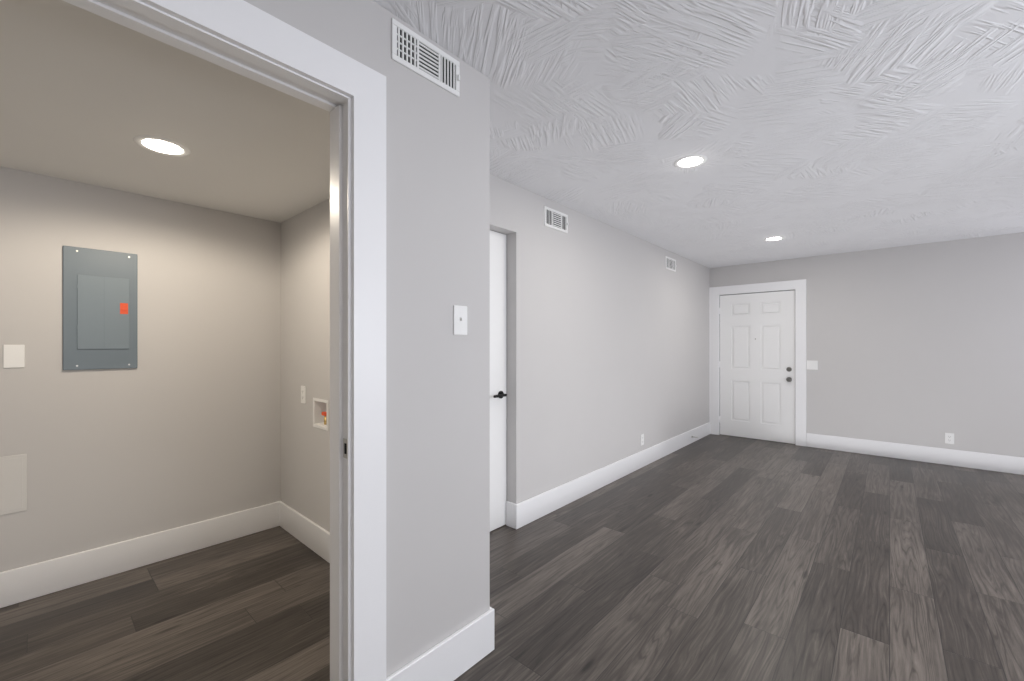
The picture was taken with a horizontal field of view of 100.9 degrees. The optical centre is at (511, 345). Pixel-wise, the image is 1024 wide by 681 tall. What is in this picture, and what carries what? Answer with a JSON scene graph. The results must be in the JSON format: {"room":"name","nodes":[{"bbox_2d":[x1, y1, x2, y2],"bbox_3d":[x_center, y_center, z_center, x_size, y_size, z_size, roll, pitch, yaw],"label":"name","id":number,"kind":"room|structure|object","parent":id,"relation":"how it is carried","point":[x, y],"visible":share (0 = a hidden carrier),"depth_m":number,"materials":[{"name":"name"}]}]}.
{"room":"empty living room","nodes":[
{"label":"empty living room","id":0,"kind":"room"},
{"bbox_2d":[0,166,280,571],"bbox_3d":[-2.585,0.080,2.141,0.120,2.440,2.590,0,0,42],"label":"wall","id":1,"kind":"structure","parent":0,"point":[180,425],"depth_m":2.50,"materials":[{"name":"beige paint"}]},
{"bbox_2d":[0,454,26,514],"bbox_3d":[-2.551,0.698,2.084,0.006,0.290,0.210,0,0,42],"label":"plate","id":2,"kind":"object","parent":1,"relation":"attached to","point":[13,483],"visible":1,"depth_m":2.13,"materials":[{"name":"white plastic"}]},
{"bbox_2d":[3,345,24,367],"bbox_3d":[-2.510,0.054,2.130,0.006,0.116,0.070,0,0,42],"label":"wall plate","id":3,"kind":"object","parent":1,"relation":"attached to","point":[13,356],"visible":1,"depth_m":2.13,"materials":[{"name":"white plastic"}]},
{"bbox_2d":[63,245,137,369],"bbox_3d":[-2.292,-0.201,2.362,0.022,0.666,0.300,0,0,42],"label":"electrical panel","id":4,"kind":"object","parent":1,"relation":"attached to","point":[100,309],"visible":1,"depth_m":2.35,"materials":[{"name":"grey metal"}]},
{"bbox_2d":[0,501,280,607],"bbox_3d":[-2.494,1.212,2.140,0.016,0.175,2.470,0,0,42],"label":"baseboard","id":5,"kind":"structure","parent":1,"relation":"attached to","point":[28,582],"depth_m":2.44,"materials":[{"name":"white wood"}]},
{"bbox_2d":[0,0,329,222],"bbox_3d":[-1.792,-0.915,1.513,1.900,0.050,2.470,0,0,42],"label":"ceiling","id":6,"kind":"structure","parent":0,"point":[86,97],"depth_m":1.67,"materials":[{"name":"white paint"}]},
{"bbox_2d":[133,135,190,156],"bbox_3d":[-1.558,-0.887,1.888,0.199,0.006,0.199,0,0,42],"label":"recessed light","id":7,"kind":"object","parent":6,"relation":"in","point":[161,145],"visible":1,"depth_m":1.88,"materials":[{"name":"white plastic"}]},
{"bbox_2d":[281,198,329,531],"bbox_3d":[-0.976,0.080,2.516,2.020,2.440,0.113,0,0,42],"label":"wall","id":8,"kind":"structure","parent":0,"point":[305,345],"depth_m":2.77,"materials":[{"name":"beige paint"}]},
{"bbox_2d":[301,386,305,403],"bbox_3d":[-1.382,0.325,2.798,0.070,0.116,0.008,0,0,42],"label":"electrical outlet","id":9,"kind":"object","parent":8,"relation":"attached to","point":[303,394],"visible":1,"depth_m":2.79,"materials":[{"name":"white plastic"}]},
{"bbox_2d":[279,501,329,562],"bbox_3d":[-0.968,1.212,2.423,1.884,0.175,0.016,0,0,42],"label":"baseboard","id":10,"kind":"structure","parent":8,"relation":"attached to","point":[311,535],"depth_m":2.75,"materials":[{"name":"white wood"}]},
{"bbox_2d":[313,398,327,430],"bbox_3d":[-1.166,0.425,2.663,0.207,0.184,0.086,0,0,42],"label":"washer outlet box","id":11,"kind":"object","parent":8,"relation":"attached to","point":[320,413],"visible":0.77,"depth_m":2.69,"materials":[{"name":"white plastic"}]},
{"bbox_2d":[244,0,489,677],"bbox_3d":[-1.434,0.080,0.398,0.120,2.440,3.883,0,0,42],"label":"wall","id":12,"kind":"structure","parent":0,"point":[437,376],"depth_m":1.57,"materials":[{"name":"beige paint"}]},
{"bbox_2d":[63,0,385,680],"bbox_3d":[-0.838,0.200,1.050,0.138,2.200,1.100,0,0,42],"label":"door frame","id":13,"kind":"structure","parent":12,"relation":"attached to","point":[243,24],"depth_m":1.35,"materials":[{"name":"white wood"}]},
{"bbox_2d":[391,18,459,96],"bbox_3d":[-0.307,-1.052,1.557,0.018,0.140,0.305,0,0,42],"label":"air vent","id":14,"kind":"object","parent":12,"relation":"in","point":[415,55],"visible":1,"depth_m":1.55,"materials":[{"name":"white plastic"}]},
{"bbox_2d":[386,608,493,680],"bbox_3d":[-0.253,1.212,1.617,0.016,0.175,0.524,0,0,42],"label":"baseboard","id":15,"kind":"object","parent":12,"relation":"attached to","point":[457,654],"visible":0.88,"depth_m":1.64,"materials":[{"name":"white wood"}]},
{"bbox_2d":[453,305,466,334],"bbox_3d":[-0.200,-0.100,1.675,0.017,0.116,0.070,0,0,42],"label":"light switch","id":16,"kind":"object","parent":12,"relation":"attached to","point":[459,320],"visible":1,"depth_m":1.67,"materials":[{"name":"white plastic"}]},
{"bbox_2d":[0,434,1023,680],"bbox_3d":[0.924,1.330,1.856,5.934,0.060,9.440,0,0,42],"label":"floor","id":17,"kind":"structure","parent":0,"point":[720,558],"depth_m":2.23,"materials":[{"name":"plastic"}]},
{"bbox_2d":[490,174,709,503],"bbox_3d":[1.085,0.080,4.315,0.170,2.440,5.317,0,0,42],"label":"wall","id":18,"kind":"structure","parent":0,"point":[607,344],"depth_m":3.73,"materials":[{"name":"beige paint"}]},
{"bbox_2d":[490,230,506,530],"bbox_3d":[-0.317,0.246,2.739,0.090,2.096,0.855,0,0,42],"label":"hall door","id":19,"kind":"structure","parent":18,"relation":"in","point":[498,394],"depth_m":2.99,"materials":[{"name":"white wood"}]},
{"bbox_2d":[506,501,514,528],"bbox_3d":[-0.007,1.212,3.030,0.088,0.175,0.016,0,0,42],"label":"baseboard","id":20,"kind":"structure","parent":18,"relation":"attached to","point":[510,514],"depth_m":3.02,"materials":[{"name":"white wood"}]},
{"bbox_2d":[544,206,567,232],"bbox_3d":[0.356,-0.998,3.359,0.018,0.150,0.315,0,0,42],"label":"air vent","id":21,"kind":"object","parent":18,"relation":"in","point":[553,219],"visible":1,"depth_m":3.36,"materials":[{"name":"white plastic"}]},
{"bbox_2d":[515,422,709,528],"bbox_3d":[1.470,1.212,4.606,0.016,0.175,4.335,0,0,42],"label":"baseboard","id":22,"kind":"structure","parent":18,"relation":"attached to","point":[530,510],"depth_m":3.79,"materials":[{"name":"white wood"}]},
{"bbox_2d":[641,434,643,445],"bbox_3d":[1.399,1.010,4.533,0.008,0.116,0.070,0,0,42],"label":"electrical outlet","id":23,"kind":"object","parent":18,"relation":"attached to","point":[642,439],"visible":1,"depth_m":4.53,"materials":[{"name":"white plastic"}]},
{"bbox_2d":[665,256,676,271],"bbox_3d":[1.926,-0.987,5.117,0.018,0.148,0.315,0,0,42],"label":"air vent","id":24,"kind":"object","parent":18,"relation":"in","point":[670,263],"visible":1,"depth_m":5.11,"materials":[{"name":"white plastic"}]},
{"bbox_2d":[373,0,1023,267],"bbox_3d":[0.924,-1.170,1.856,5.934,0.060,9.440,0,0,42],"label":"ceiling","id":25,"kind":"structure","parent":0,"point":[809,128],"depth_m":2.09,"materials":[{"name":"white paint"}]},
{"bbox_2d":[674,155,706,167],"bbox_3d":[1.106,-1.137,2.619,0.192,0.006,0.192,0,0,42],"label":"recessed light","id":26,"kind":"object","parent":25,"relation":"in","point":[690,161],"visible":1,"depth_m":2.61,"materials":[{"name":"white plastic"}]},
{"bbox_2d":[763,236,783,240],"bbox_3d":[2.791,-1.137,4.506,0.192,0.006,0.192,0,0,42],"label":"recessed light","id":27,"kind":"object","parent":25,"relation":"in","point":[775,238],"visible":1,"depth_m":4.49,"materials":[{"name":"white plastic"}]},
{"bbox_2d":[710,232,1023,456],"bbox_3d":[4.556,0.080,4.861,4.520,2.440,0.120,0,0,42],"label":"wall","id":28,"kind":"structure","parent":0,"point":[920,344],"depth_m":4.77,"materials":[{"name":"beige paint"}]},
{"bbox_2d":[719,290,794,443],"bbox_3d":[3.366,0.283,5.856,0.927,2.021,0.109,0,0,42],"label":"entry door","id":29,"kind":"structure","parent":28,"relation":"in","point":[757,365],"depth_m":5.84,"materials":[{"name":"white wood"}]},
{"bbox_2d":[709,279,805,445],"bbox_3d":[3.383,0.223,5.875,1.179,2.155,0.108,0,0,42],"label":"door frame","id":30,"kind":"structure","parent":28,"relation":"attached to","point":[799,286],"depth_m":5.71,"materials":[{"name":"white wood"}]},
{"bbox_2d":[807,360,817,369],"bbox_3d":[3.840,0.250,5.408,0.116,0.116,0.017,0,0,42],"label":"light switch","id":31,"kind":"object","parent":28,"relation":"attached to","point":[812,365],"visible":1,"depth_m":5.41,"materials":[{"name":"white plastic"}]},
{"bbox_2d":[806,433,1023,474],"bbox_3d":[4.951,1.212,4.417,3.099,0.175,0.016,0,0,42],"label":"baseboard","id":32,"kind":"structure","parent":28,"relation":"attached to","point":[989,462],"depth_m":4.73,"materials":[{"name":"white wood"}]},
{"bbox_2d":[945,433,953,443],"bbox_3d":[4.757,1.010,4.595,0.070,0.116,0.008,0,0,42],"label":"electrical outlet","id":33,"kind":"object","parent":28,"relation":"attached to","point":[949,438],"visible":1,"depth_m":4.59,"materials":[{"name":"white plastic"}]}
]}

